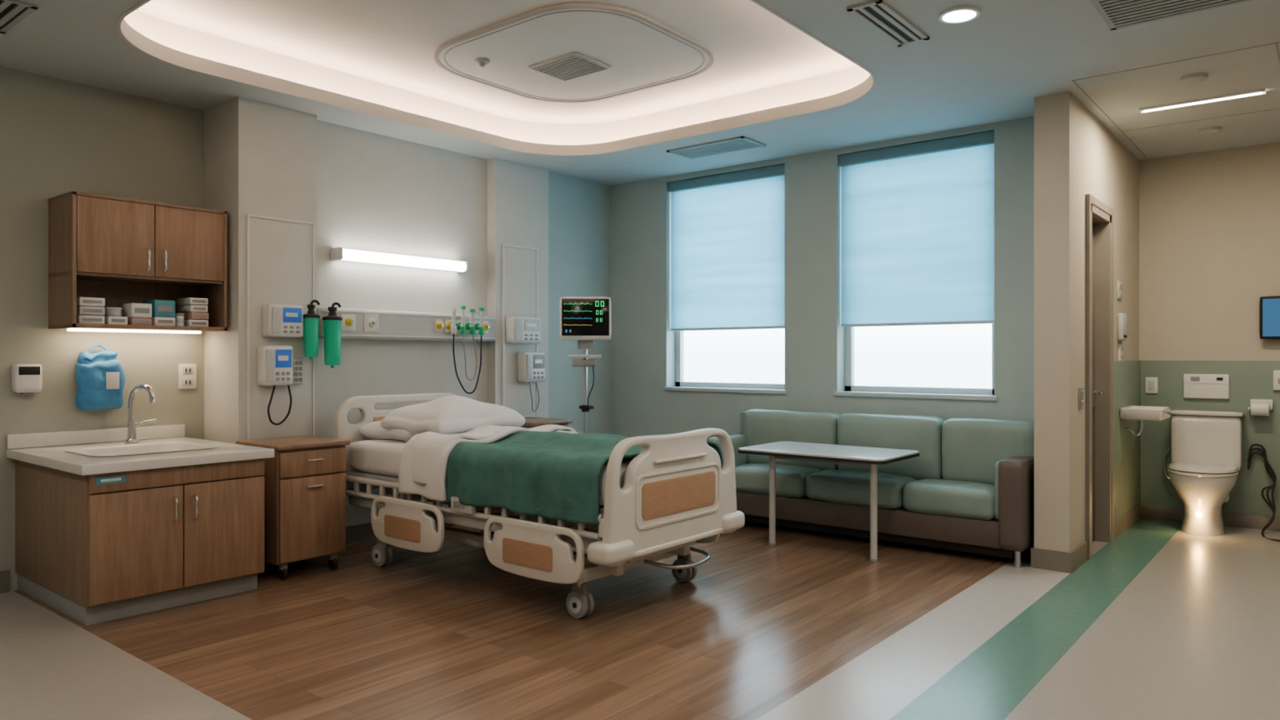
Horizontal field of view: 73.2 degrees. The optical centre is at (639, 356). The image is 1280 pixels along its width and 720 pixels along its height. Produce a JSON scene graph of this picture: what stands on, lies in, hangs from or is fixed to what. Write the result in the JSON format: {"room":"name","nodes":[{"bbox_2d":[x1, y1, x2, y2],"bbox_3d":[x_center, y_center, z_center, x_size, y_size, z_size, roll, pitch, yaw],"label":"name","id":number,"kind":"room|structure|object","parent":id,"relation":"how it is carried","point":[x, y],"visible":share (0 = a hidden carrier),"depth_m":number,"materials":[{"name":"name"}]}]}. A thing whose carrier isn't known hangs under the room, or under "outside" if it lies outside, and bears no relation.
{"room":"hospital room","nodes":[
{"label":"hospital room","id":0,"kind":"room"},
{"bbox_2d":[0,66,204,591],"bbox_3d":[-4.513,-0.150,3.635,0.150,2.900,5.160,0,0,39],"label":"wall","id":1,"kind":"structure","parent":0,"point":[58,136],"depth_m":4.98,"materials":[{"name":"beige paint"}]},
{"bbox_2d":[0,569,8,593],"bbox_3d":[-4.784,1.240,3.173,0.012,0.120,4.100,0,0,39],"label":"baseboard","id":2,"kind":"structure","parent":1,"relation":"attached to","point":[4,575],"depth_m":4.74,"materials":[{"name":"plastic"}]},
{"bbox_2d":[11,364,42,394],"bbox_3d":[-3.416,0.125,4.799,0.088,0.170,0.130,0,0,39],"label":"wall thermostat","id":3,"kind":"object","parent":1,"relation":"attached to","point":[26,379],"visible":1,"depth_m":4.77,"materials":[{"name":"white plastic"}]},
{"bbox_2d":[75,344,124,410],"bbox_3d":[-3.174,0.120,5.062,0.145,0.387,0.245,0,0,39],"label":"drawstring bag","id":4,"kind":"object","parent":1,"relation":"attached to","point":[100,377],"visible":1,"depth_m":5.01,"materials":[{"name":"fabric"}]},
{"bbox_2d":[48,191,226,333],"bbox_3d":[-2.947,-0.523,5.108,0.422,0.754,0.840,0,0,39],"label":"upper cabinet","id":5,"kind":"object","parent":1,"relation":"attached to","point":[117,250],"visible":1,"depth_m":4.96,"materials":[{"name":"laminate"}]},
{"bbox_2d":[66,328,200,333],"bbox_3d":[-3.010,-0.152,5.159,0.060,0.013,0.720,0,0,39],"label":"light","id":6,"kind":"object","parent":5,"relation":"attached to","point":[68,330],"depth_m":5.12,"materials":[{"name":"white plastic"}]},
{"bbox_2d":[76,297,208,326],"bbox_3d":[-2.944,-0.271,5.077,0.209,0.178,0.704,0,0,39],"label":"boxes","id":7,"kind":"object","parent":5,"relation":"in","point":[192,311],"visible":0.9,"depth_m":5.03,"materials":[{"name":"white cardboard"}]},
{"bbox_2d":[105,309,121,316],"bbox_3d":[-3.021,-0.252,4.942,0.080,0.040,0.080,0,0,39],"label":"box","id":8,"kind":"object","parent":7,"relation":"on","point":[108,312],"depth_m":4.91,"materials":[{"name":"grey plastic"}]},
{"bbox_2d":[174,315,184,326],"bbox_3d":[-2.773,-0.214,5.185,0.050,0.064,0.050,0,0,39],"label":"jar","id":9,"kind":"object","parent":7,"relation":"on","point":[179,320],"depth_m":5.16,"materials":[{"name":"white plastic"}]},
{"bbox_2d":[177,364,196,389],"bbox_3d":[-2.891,0.125,5.503,0.016,0.160,0.110,0,0,39],"label":"wall outlet","id":10,"kind":"object","parent":1,"relation":"attached to","point":[187,373],"visible":1,"depth_m":5.49,"materials":[{"name":"white plastic"}]},
{"bbox_2d":[204,97,316,444],"bbox_3d":[-2.544,-0.150,5.697,0.610,2.900,0.523,0,0,39],"label":"pier","id":11,"kind":"object","parent":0,"point":[260,158],"depth_m":5.43,"materials":[{"name":"beige paint"}]},
{"bbox_2d":[316,120,487,526],"bbox_3d":[-1.928,-0.150,6.536,0.510,2.900,1.557,0,0,39],"label":"wall","id":12,"kind":"structure","parent":0,"point":[376,193],"depth_m":6.30,"materials":[{"name":"paint"}]},
{"bbox_2d":[246,213,314,439],"bbox_3d":[-2.296,0.145,5.510,0.012,2.030,0.425,0,0,39],"label":"panel","id":13,"kind":"object","parent":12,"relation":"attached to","point":[281,251],"visible":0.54,"depth_m":5.49,"materials":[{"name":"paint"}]},
{"bbox_2d":[257,345,293,425],"bbox_3d":[-2.292,0.179,5.416,0.112,0.499,0.195,0,0,39],"label":"pump","id":14,"kind":"object","parent":13,"relation":"attached to","point":[274,362],"visible":1,"depth_m":5.37,"materials":[{"name":"white plastic"}]},
{"bbox_2d":[262,303,302,337],"bbox_3d":[-2.259,-0.228,5.457,0.112,0.205,0.230,0,0,39],"label":"pump","id":15,"kind":"object","parent":13,"relation":"attached to","point":[278,320],"visible":1,"depth_m":5.41,"materials":[{"name":"white plastic"}]},
{"bbox_2d":[292,358,302,383],"bbox_3d":[-2.224,0.092,5.562,0.034,0.165,0.093,0,0,39],"label":"keypad","id":16,"kind":"object","parent":13,"relation":"attached to","point":[297,362],"visible":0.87,"depth_m":5.56,"materials":[{"name":"grey plastic"}]},
{"bbox_2d":[302,299,319,359],"bbox_3d":[-2.144,-0.175,5.585,0.152,0.389,0.108,0,0,39],"label":"canister","id":17,"kind":"object","parent":13,"relation":"attached to","point":[311,320],"visible":0.99,"depth_m":5.53,"materials":[{"name":"plastic"}]},
{"bbox_2d":[303,317,319,356],"bbox_3d":[-2.127,-0.125,5.569,0.094,0.250,0.094,0,0,39],"label":"jar","id":18,"kind":"object","parent":17,"relation":"on","point":[311,325],"depth_m":5.53,"materials":[{"name":"green plastic"}]},
{"bbox_2d":[330,247,468,272],"bbox_3d":[-1.722,-0.700,6.290,0.117,0.086,1.120,0,0,39],"label":"light","id":19,"kind":"object","parent":12,"relation":"attached to","point":[337,253],"visible":1,"depth_m":6.19,"materials":[{"name":"white plastic"}]},
{"bbox_2d":[316,306,495,394],"bbox_3d":[-1.647,-0.050,6.308,0.211,0.670,1.542,0,0,39],"label":"rail","id":20,"kind":"object","parent":12,"relation":"attached to","point":[356,324],"visible":0.97,"depth_m":6.31,"materials":[{"name":"grey plastic"}]},
{"bbox_2d":[322,302,342,368],"bbox_3d":[-2.025,-0.142,5.672,0.125,0.434,0.140,0,0,-13],"label":"canister","id":21,"kind":"object","parent":20,"relation":"attached to","point":[331,322],"visible":1,"depth_m":5.62,"materials":[{"name":"plastic"}]},
{"bbox_2d":[323,320,341,364],"bbox_3d":[-2.023,-0.092,5.665,0.112,0.295,0.112,0,0,39],"label":"jar","id":22,"kind":"object","parent":21,"relation":"on","point":[331,328],"depth_m":5.62,"materials":[{"name":"green plastic"}]},
{"bbox_2d":[124,9,870,145],"bbox_3d":[-0.612,-1.780,4.810,3.430,0.240,3.980,0,0,39],"label":"light","id":23,"kind":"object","parent":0,"point":[192,42],"depth_m":6.01,"materials":[{"name":"paint"}]},
{"bbox_2d":[487,157,548,417],"bbox_3d":[-1.210,-0.150,7.342,0.610,2.900,0.600,0,0,39],"label":"pier","id":24,"kind":"object","parent":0,"point":[517,193],"depth_m":7.07,"materials":[{"name":"beige paint"}]},
{"bbox_2d":[502,244,537,417],"bbox_3d":[-0.991,0.129,7.113,0.018,2.082,0.384,0,0,39],"label":"panel frame","id":25,"kind":"structure","parent":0,"point":[503,245],"depth_m":6.96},
{"bbox_2d":[504,245,535,417],"bbox_3d":[-0.993,0.130,7.115,0.012,2.060,0.360,0,0,39],"label":"panel","id":26,"kind":"object","parent":25,"relation":"attached to","point":[519,263],"visible":0.51,"depth_m":7.09,"materials":[{"name":"paint"}]},
{"bbox_2d":[505,315,541,343],"bbox_3d":[-0.951,-0.220,7.069,0.112,0.220,0.320,0,0,39],"label":"module","id":27,"kind":"object","parent":26,"relation":"attached to","point":[518,329],"visible":1,"depth_m":7.01,"materials":[{"name":"white plastic"}]},
{"bbox_2d":[517,351,545,411],"bbox_3d":[-0.894,0.207,7.138,0.113,0.495,0.240,0,0,39],"label":"pump","id":28,"kind":"object","parent":26,"relation":"attached to","point":[531,365],"depth_m":7.07,"materials":[{"name":"white plastic"}]},
{"bbox_2d":[548,171,610,434],"bbox_3d":[-0.702,-0.150,8.000,0.570,2.900,1.060,0,0,39],"label":"wall","id":29,"kind":"structure","parent":0,"point":[580,210],"depth_m":7.73,"materials":[{"name":"paint"}]},
{"bbox_2d":[264,522,377,563],"bbox_3d":[-1.391,1.240,6.704,0.112,0.120,3.540,0,0,39],"label":"baseboard","id":30,"kind":"structure","parent":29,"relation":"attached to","point":[364,531],"depth_m":6.05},
{"bbox_2d":[0,516,1279,719],"bbox_3d":[0.350,1.350,3.289,8.200,0.100,10.750,0,0,39],"label":"floor","id":31,"kind":"structure","parent":0,"point":[1162,621],"depth_m":3.92,"materials":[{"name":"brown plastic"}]},
{"bbox_2d":[6,436,274,626],"bbox_3d":[-2.762,0.903,4.764,1.143,0.793,0.940,0,0,39],"label":"vanity cabinet","id":32,"kind":"object","parent":31,"relation":"on","point":[110,531],"visible":1,"depth_m":4.41,"materials":[{"name":"laminate"}]},
{"bbox_2d":[6,436,274,475],"bbox_3d":[-2.764,0.535,4.766,1.138,0.050,0.940,0,0,39],"label":"countertop","id":33,"kind":"structure","parent":32,"relation":"on","point":[55,457],"depth_m":4.47,"materials":[{"name":"white stone"}]},
{"bbox_2d":[6,424,184,448],"bbox_3d":[-3.197,0.469,5.117,0.023,0.079,0.940,0,0,39],"label":"backsplash","id":34,"kind":"structure","parent":33,"relation":"on","point":[118,434],"depth_m":5.05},
{"bbox_2d":[124,383,156,443],"bbox_3d":[-2.939,0.332,5.068,0.184,0.347,0.161,0,0,-19],"label":"faucet","id":35,"kind":"object","parent":33,"relation":"on","point":[131,423],"visible":1,"depth_m":5.07,"materials":[{"name":"silver metal"}]},
{"bbox_2d":[65,441,217,456],"bbox_3d":[-2.751,0.574,4.768,0.584,0.133,0.644,0,0,39],"label":"basin","id":36,"kind":"object","parent":33,"relation":"in","point":[129,450],"depth_m":4.94,"materials":[{"name":"white ceramic"}]},
{"bbox_2d":[235,435,350,579],"bbox_3d":[-2.110,0.905,5.253,0.524,0.790,0.470,0,0,39],"label":"bedside cabinet","id":37,"kind":"object","parent":31,"relation":"on","point":[304,479],"visible":0.87,"depth_m":5.07,"materials":[{"name":"laminate"}]},
{"bbox_2d":[333,392,744,618],"bbox_3d":[-0.735,0.776,5.213,2.490,1.048,1.208,0,0,39],"label":"hospital bed","id":38,"kind":"object","parent":31,"relation":"on","point":[535,495],"visible":1,"depth_m":4.61,"materials":[{"name":"beige plastic"}]},
{"bbox_2d":[380,395,525,436],"bbox_3d":[-1.197,0.427,5.576,0.575,0.350,0.775,0,0,35],"label":"pillow","id":39,"kind":"object","parent":38,"relation":"on","point":[447,415],"depth_m":5.36,"materials":[{"name":"white fabric"}]},
{"bbox_2d":[444,431,722,524],"bbox_3d":[-0.336,0.624,4.886,1.215,0.366,1.153,0,0,39],"label":"blanket","id":40,"kind":"object","parent":38,"relation":"on","point":[559,475],"depth_m":4.48,"materials":[{"name":"green fabric"}]},
{"bbox_2d":[520,417,572,428],"bbox_3d":[-0.861,0.900,6.840,0.504,0.800,0.450,0,0,39],"label":"base cabinet","id":41,"kind":"object","parent":31,"relation":"on","point":[531,422],"visible":0.03,"depth_m":6.73,"materials":[{"name":"laminate"}]},
{"bbox_2d":[560,296,611,433],"bbox_3d":[-0.401,0.422,6.616,0.542,1.755,0.556,0,0,39],"label":"monitor stand","id":42,"kind":"object","parent":31,"relation":"on","point":[585,320],"visible":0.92,"depth_m":6.51,"materials":[{"name":"grey plastic"}]},
{"bbox_2d":[568,355,601,358],"bbox_3d":[-0.421,-0.003,6.576,0.250,0.025,0.160,0,0,-4],"label":"tray","id":43,"kind":"object","parent":42,"relation":"on","point":[569,356],"depth_m":6.50,"materials":[{"name":"grey plastic"}]},
{"bbox_2d":[737,441,919,561],"bbox_3d":[1.278,0.966,5.878,1.066,0.668,0.666,0,0,39],"label":"side table","id":44,"kind":"object","parent":31,"relation":"on","point":[872,457],"visible":1,"depth_m":5.72,"materials":[{"name":"laminate"}]},
{"bbox_2d":[707,408,1034,568],"bbox_3d":[1.589,0.858,6.189,2.351,0.884,0.535,0,0,39],"label":"sofa","id":45,"kind":"object","parent":31,"relation":"on","point":[970,486],"visible":0.84,"depth_m":5.91,"materials":[{"name":"leather"}]},
{"bbox_2d":[734,462,821,497],"bbox_3d":[1.039,0.936,6.574,0.665,0.220,0.438,0,0,39],"label":"seat cushion","id":46,"kind":"object","parent":45,"relation":"on","point":[752,479],"depth_m":6.42,"materials":[{"name":"green leather"}]},
{"bbox_2d":[743,408,840,471],"bbox_3d":[1.184,0.643,6.706,0.807,0.454,0.236,0,0,39],"label":"cushion","id":47,"kind":"object","parent":45,"relation":"on","point":[762,426],"depth_m":6.60,"materials":[{"name":"green leather"}]},
{"bbox_2d":[804,469,917,509],"bbox_3d":[1.583,0.937,6.133,0.725,0.225,0.438,0,0,39],"label":"seat cushion","id":48,"kind":"object","parent":45,"relation":"on","point":[829,489],"depth_m":6.00,"materials":[{"name":"green leather"}]},
{"bbox_2d":[836,413,945,480],"bbox_3d":[1.803,0.643,6.205,0.776,0.452,0.236,0,0,39],"label":"cushion","id":49,"kind":"object","parent":45,"relation":"on","point":[923,434],"depth_m":6.05,"materials":[{"name":"green leather"}]},
{"bbox_2d":[902,478,995,519],"bbox_3d":[2.100,0.938,5.714,0.600,0.222,0.436,0,0,39],"label":"seat cushion","id":50,"kind":"object","parent":45,"relation":"on","point":[923,499],"depth_m":5.57,"materials":[{"name":"green leather"}]},
{"bbox_2d":[942,417,1034,484],"bbox_3d":[2.346,0.642,5.765,0.616,0.452,0.236,0,0,39],"label":"cushion","id":51,"kind":"object","parent":45,"relation":"on","point":[971,447],"depth_m":5.70,"materials":[{"name":"green leather"}]},
{"bbox_2d":[1163,409,1244,536],"bbox_3d":[4.192,0.858,6.468,0.529,0.885,0.642,0,0,39],"label":"toilet","id":52,"kind":"object","parent":31,"relation":"on","point":[1205,466],"visible":0.98,"depth_m":6.44,"materials":[{"name":"ceramic"}]},
{"bbox_2d":[1247,443,1279,542],"bbox_3d":[4.593,0.982,6.160,0.225,0.658,0.676,0,0,5],"label":"power cable","id":53,"kind":"object","parent":31,"relation":"on","point":[1272,474],"visible":1,"depth_m":6.41,"materials":[{"name":"rubber"}]},
{"bbox_2d":[0,0,1279,186],"bbox_3d":[0.350,-1.630,3.225,8.220,0.060,10.850,0,0,39],"label":"ceiling","id":54,"kind":"structure","parent":0,"point":[992,67],"depth_m":4.87,"materials":[{"name":"paint"}]},
{"bbox_2d":[0,0,38,34],"bbox_3d":[-3.051,-1.594,3.937,0.500,0.012,0.370,0,0,39],"label":"ceiling vent","id":55,"kind":"object","parent":54,"relation":"attached to","point":[12,12],"depth_m":3.98,"materials":[{"name":"grey metal"}]},
{"bbox_2d":[136,0,857,124],"bbox_3d":[-0.612,-1.920,4.810,3.430,0.040,3.980,0,0,39],"label":"ceiling tray","id":56,"kind":"object","parent":54,"relation":"attached to","point":[391,42],"visible":0.56,"depth_m":5.16,"materials":[{"name":"paint"}]},
{"bbox_2d":[434,3,713,102],"bbox_3d":[-0.417,-1.890,5.502,1.590,0.020,1.430,0,0,39],"label":"panel","id":57,"kind":"object","parent":56,"relation":"attached to","point":[637,55],"depth_m":5.32,"materials":[{"name":"paint"}]},
{"bbox_2d":[474,57,489,67],"bbox_3d":[-1.004,-1.865,5.476,0.100,0.040,0.100,0,0,39],"label":"sprinkler","id":58,"kind":"object","parent":57,"relation":"attached to","point":[482,62],"visible":1,"depth_m":5.46,"materials":[{"name":"grey plastic"}]},
{"bbox_2d":[528,52,611,80],"bbox_3d":[-0.454,-1.877,5.583,0.420,0.015,0.340,0,0,39],"label":"vent plate","id":59,"kind":"object","parent":57,"relation":"attached to","point":[578,55],"visible":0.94,"depth_m":5.48,"materials":[{"name":"grey metal"}]},
{"bbox_2d":[533,55,607,80],"bbox_3d":[-0.453,-1.867,5.584,0.380,0.008,0.302,0,0,39],"label":"vent slats","id":60,"kind":"object","parent":59,"relation":"attached to","point":[591,64],"depth_m":5.58,"materials":[{"name":"grey metal"}]},
{"bbox_2d":[116,0,876,155],"bbox_3d":[-0.612,-1.639,4.810,2.950,0.082,3.500,0,0,39],"label":"fascia","id":61,"kind":"object","parent":54,"relation":"attached to","point":[153,49],"visible":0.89,"depth_m":5.65,"materials":[{"name":"paint"}]},
{"bbox_2d":[666,136,766,159],"bbox_3d":[0.579,-1.594,6.587,0.700,0.012,0.320,0,0,39],"label":"ceiling vent","id":62,"kind":"object","parent":54,"relation":"attached to","point":[741,143],"depth_m":6.56,"materials":[{"name":"metal"}]},
{"bbox_2d":[846,0,929,46],"bbox_3d":[1.198,-1.594,4.127,0.160,0.012,0.600,0,0,39],"label":"ceiling vent","id":63,"kind":"object","parent":54,"relation":"in","point":[877,15],"visible":1,"depth_m":4.10,"materials":[{"name":"metal"}]},
{"bbox_2d":[937,5,980,23],"bbox_3d":[1.490,-1.593,4.019,0.188,0.011,0.188,0,0,39],"label":"recessed light","id":64,"kind":"object","parent":54,"relation":"in","point":[958,15],"visible":1,"depth_m":4.01,"materials":[{"name":"white plastic"}]},
{"bbox_2d":[1089,0,1252,30],"bbox_3d":[2.396,-1.594,3.755,0.710,0.012,0.550,0,0,39],"label":"return grille","id":65,"kind":"object","parent":54,"relation":"attached to","point":[1117,14],"depth_m":3.94,"materials":[{"name":"grey metal"}]},
{"bbox_2d":[1179,72,1208,84],"bbox_3d":[3.163,-1.585,4.915,0.140,0.030,0.140,0,0,39],"label":"smoke detector","id":66,"kind":"object","parent":54,"relation":"attached to","point":[1191,78],"visible":1,"depth_m":4.88,"materials":[{"name":"grey plastic"}]},
{"bbox_2d":[1138,88,1266,113],"bbox_3d":[3.499,-1.593,5.377,0.660,0.014,0.100,0,0,39],"label":"recessed light","id":67,"kind":"object","parent":54,"relation":"in","point":[1259,91],"visible":1,"depth_m":5.36,"materials":[{"name":"white plastic"}]},
{"bbox_2d":[1198,126,1222,134],"bbox_3d":[4.005,-1.585,6.048,0.140,0.030,0.140,0,0,39],"label":"smoke detector","id":68,"kind":"object","parent":54,"relation":"attached to","point":[1210,130],"visible":1,"depth_m":6.01,"materials":[{"name":"grey plastic"}]},
{"bbox_2d":[610,115,1034,439],"bbox_3d":[1.287,-0.150,6.952,3.840,2.900,0.220,0,0,39],"label":"wall","id":69,"kind":"structure","parent":0,"point":[642,341],"depth_m":6.79,"materials":[{"name":"grey paint"}]},
{"bbox_2d":[663,386,786,394],"bbox_3d":[0.733,0.284,7.331,1.232,0.032,0.150,0,0,39],"label":"sill","id":70,"kind":"structure","parent":69,"relation":"attached to","point":[674,388],"depth_m":7.24,"materials":[{"name":"paint"}]},
{"bbox_2d":[668,164,784,331],"bbox_3d":[0.735,-0.891,7.333,1.184,1.324,0.085,0,0,39],"label":"roller blind","id":71,"kind":"object","parent":69,"relation":"attached to","point":[727,229],"visible":0.84,"depth_m":7.30,"materials":[{"name":"fabric"}]},
{"bbox_2d":[675,330,784,389],"bbox_3d":[0.799,-0.637,7.412,1.192,1.835,0.060,0,0,39],"label":"frame","id":72,"kind":"object","parent":69,"relation":"attached to","point":[679,335],"visible":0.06,"depth_m":7.68,"materials":[{"name":"paint"}]},
{"bbox_2d":[833,391,997,400],"bbox_3d":[2.004,0.284,6.300,1.207,0.032,0.150,0,0,39],"label":"sill","id":73,"kind":"structure","parent":69,"relation":"attached to","point":[855,393],"depth_m":6.21,"materials":[{"name":"paint"}]},
{"bbox_2d":[839,130,994,327],"bbox_3d":[2.006,-0.891,6.302,1.159,1.324,0.085,0,0,39],"label":"roller blind","id":74,"kind":"object","parent":69,"relation":"attached to","point":[917,219],"visible":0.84,"depth_m":6.26,"materials":[{"name":"fabric"}]},
{"bbox_2d":[844,323,994,395],"bbox_3d":[2.070,-0.637,6.381,1.167,1.835,0.060,0,0,39],"label":"frame","id":75,"kind":"object","parent":69,"relation":"attached to","point":[850,385],"visible":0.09,"depth_m":6.50,"materials":[{"name":"paint"}]},
{"bbox_2d":[1034,91,1138,552],"bbox_3d":[3.247,-0.150,6.161,0.200,2.900,2.340,0,0,39],"label":"wall partition","id":76,"kind":"structure","parent":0,"point":[1076,156],"depth_m":5.29,"materials":[{"name":"beige paint"}]},
{"bbox_2d":[1078,387,1083,408],"bbox_3d":[2.764,0.260,5.394,0.016,0.130,0.080,0,0,39],"label":"light switch","id":77,"kind":"object","parent":76,"relation":"attached to","point":[1080,389],"visible":1,"depth_m":5.37,"materials":[{"name":"metal"}]},
{"bbox_2d":[1092,222,1094,541],"bbox_3d":[3.018,0.175,5.870,0.040,2.230,0.570,0,0,39],"label":"slab","id":78,"kind":"object","parent":76,"relation":"attached to","point":[1093,224],"visible":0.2,"depth_m":6.04,"materials":[{"name":"brown wood"}]},
{"bbox_2d":[1092,377,1095,406],"bbox_3d":[3.181,0.250,6.034,0.007,0.200,0.060,0,0,39],"label":"lock plate","id":79,"kind":"object","parent":78,"relation":"attached to","point":[1093,379],"visible":1,"depth_m":6.01,"materials":[{"name":"metal"}]},
{"bbox_2d":[1093,391,1104,394],"bbox_3d":[3.175,0.250,5.972,0.066,0.019,0.136,0,0,39],"label":"lever","id":80,"kind":"object","parent":79,"relation":"attached to","point":[1095,392],"visible":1,"depth_m":5.98,"materials":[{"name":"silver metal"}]},
{"bbox_2d":[1116,280,1122,299],"bbox_3d":[3.539,-0.490,6.349,0.016,0.130,0.130,0,0,39],"label":"thermostat","id":81,"kind":"object","parent":76,"relation":"attached to","point":[1119,284],"visible":1,"depth_m":6.32,"materials":[{"name":"grey plastic"}]},
{"bbox_2d":[1117,312,1126,340],"bbox_3d":[3.558,-0.220,6.353,0.042,0.200,0.150,0,0,39],"label":"paper towel dispenser","id":82,"kind":"object","parent":76,"relation":"attached to","point":[1122,317],"visible":1,"depth_m":6.30,"materials":[{"name":"grey plastic"}]},
{"bbox_2d":[1118,343,1123,360],"bbox_3d":[3.564,-0.030,6.380,0.016,0.130,0.120,0,0,39],"label":"wall outlet","id":83,"kind":"object","parent":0,"point":[1120,345],"depth_m":6.35,"materials":[{"name":"beige plastic"}]},
{"bbox_2d":[1113,360,1140,521],"bbox_3d":[3.716,0.615,6.571,0.012,1.170,1.088,0,0,39],"label":"wall","id":84,"kind":"structure","parent":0,"point":[1126,374],"depth_m":6.51,"materials":[{"name":"green paint"}]},
{"bbox_2d":[1031,502,1141,573],"bbox_3d":[3.236,1.240,6.147,0.230,0.120,2.335,0,0,39],"label":"baseboard","id":85,"kind":"structure","parent":84,"relation":"attached to","point":[1046,559],"depth_m":5.29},
{"bbox_2d":[1084,194,1113,559],"bbox_3d":[3.054,0.130,5.840,0.145,2.340,0.760,0,0,39],"label":"frame","id":86,"kind":"object","parent":84,"relation":"attached to","point":[1096,211],"visible":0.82,"depth_m":6.03,"materials":[{"name":"paint"}]},
{"bbox_2d":[1120,405,1170,435],"bbox_3d":[3.737,0.483,6.369,0.281,0.217,0.400,0,0,39],"label":"basin","id":87,"kind":"object","parent":84,"relation":"attached to","point":[1140,413],"depth_m":6.25,"materials":[{"name":"white ceramic"}]},
{"bbox_2d":[1195,511,1202,517],"bbox_3d":[4.071,1.150,6.272,0.044,0.044,0.044,0,0,39],"label":"night light","id":88,"kind":"object","parent":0,"point":[1198,514],"depth_m":6.26,"materials":[{"name":"white plastic"}]},
{"bbox_2d":[1138,142,1279,360],"bbox_3d":[5.413,-0.150,6.006,3.760,2.900,0.150,0,0,39],"label":"wall","id":89,"kind":"structure","parent":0,"point":[1209,222],"depth_m":6.71,"materials":[{"name":"beige paint"}]},
{"bbox_2d":[1145,377,1157,393],"bbox_3d":[4.122,0.230,6.939,0.085,0.130,0.028,0,0,39],"label":"light switch","id":90,"kind":"object","parent":89,"relation":"attached to","point":[1151,383],"visible":1,"depth_m":6.93,"materials":[{"name":"white plastic"}]},
{"bbox_2d":[1071,42,1279,158],"bbox_3d":[4.571,-1.599,4.920,3.300,0.002,2.500,0,0,39],"label":"trim","id":91,"kind":"structure","parent":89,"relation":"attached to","point":[1276,43],"depth_m":5.11,"materials":[{"name":"white paint"}]},
{"bbox_2d":[1183,373,1229,399],"bbox_3d":[4.403,0.230,6.697,0.300,0.190,0.050,0,0,39],"label":"panel","id":92,"kind":"object","parent":89,"relation":"attached to","point":[1216,386],"visible":1,"depth_m":6.68,"materials":[{"name":"white plastic"}]},
{"bbox_2d":[1140,360,1279,517],"bbox_3d":[5.401,0.615,5.912,3.460,1.170,0.012,0,0,39],"label":"wall panel","id":93,"kind":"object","parent":89,"relation":"attached to","point":[1248,380],"depth_m":6.62,"materials":[{"name":"green paint"}]},
{"bbox_2d":[1248,399,1273,416],"bbox_3d":[4.643,0.380,6.445,0.150,0.120,0.140,0,0,39],"label":"toilet paper holder","id":94,"kind":"object","parent":93,"relation":"attached to","point":[1257,406],"depth_m":6.41,"materials":[{"name":"white paper"}]},
{"bbox_2d":[1141,504,1279,531],"bbox_3d":[5.399,1.250,5.909,3.460,0.100,0.020,0,0,39],"label":"baseboard","id":95,"kind":"structure","parent":89,"relation":"attached to","point":[1246,521],"depth_m":6.61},
{"bbox_2d":[1259,295,1279,339],"bbox_3d":[4.813,-0.290,6.337,0.410,0.320,0.093,0,0,39],"label":"wall monitor","id":96,"kind":"object","parent":89,"relation":"attached to","point":[1269,306],"depth_m":6.39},
{"bbox_2d":[1272,369,1279,390],"bbox_3d":[4.769,0.175,6.403,0.100,0.150,0.046,0,0,39],"label":"wall switch plate","id":97,"kind":"object","parent":89,"relation":"attached to","point":[1276,373],"visible":1,"depth_m":6.41,"materials":[{"name":"white plastic"}]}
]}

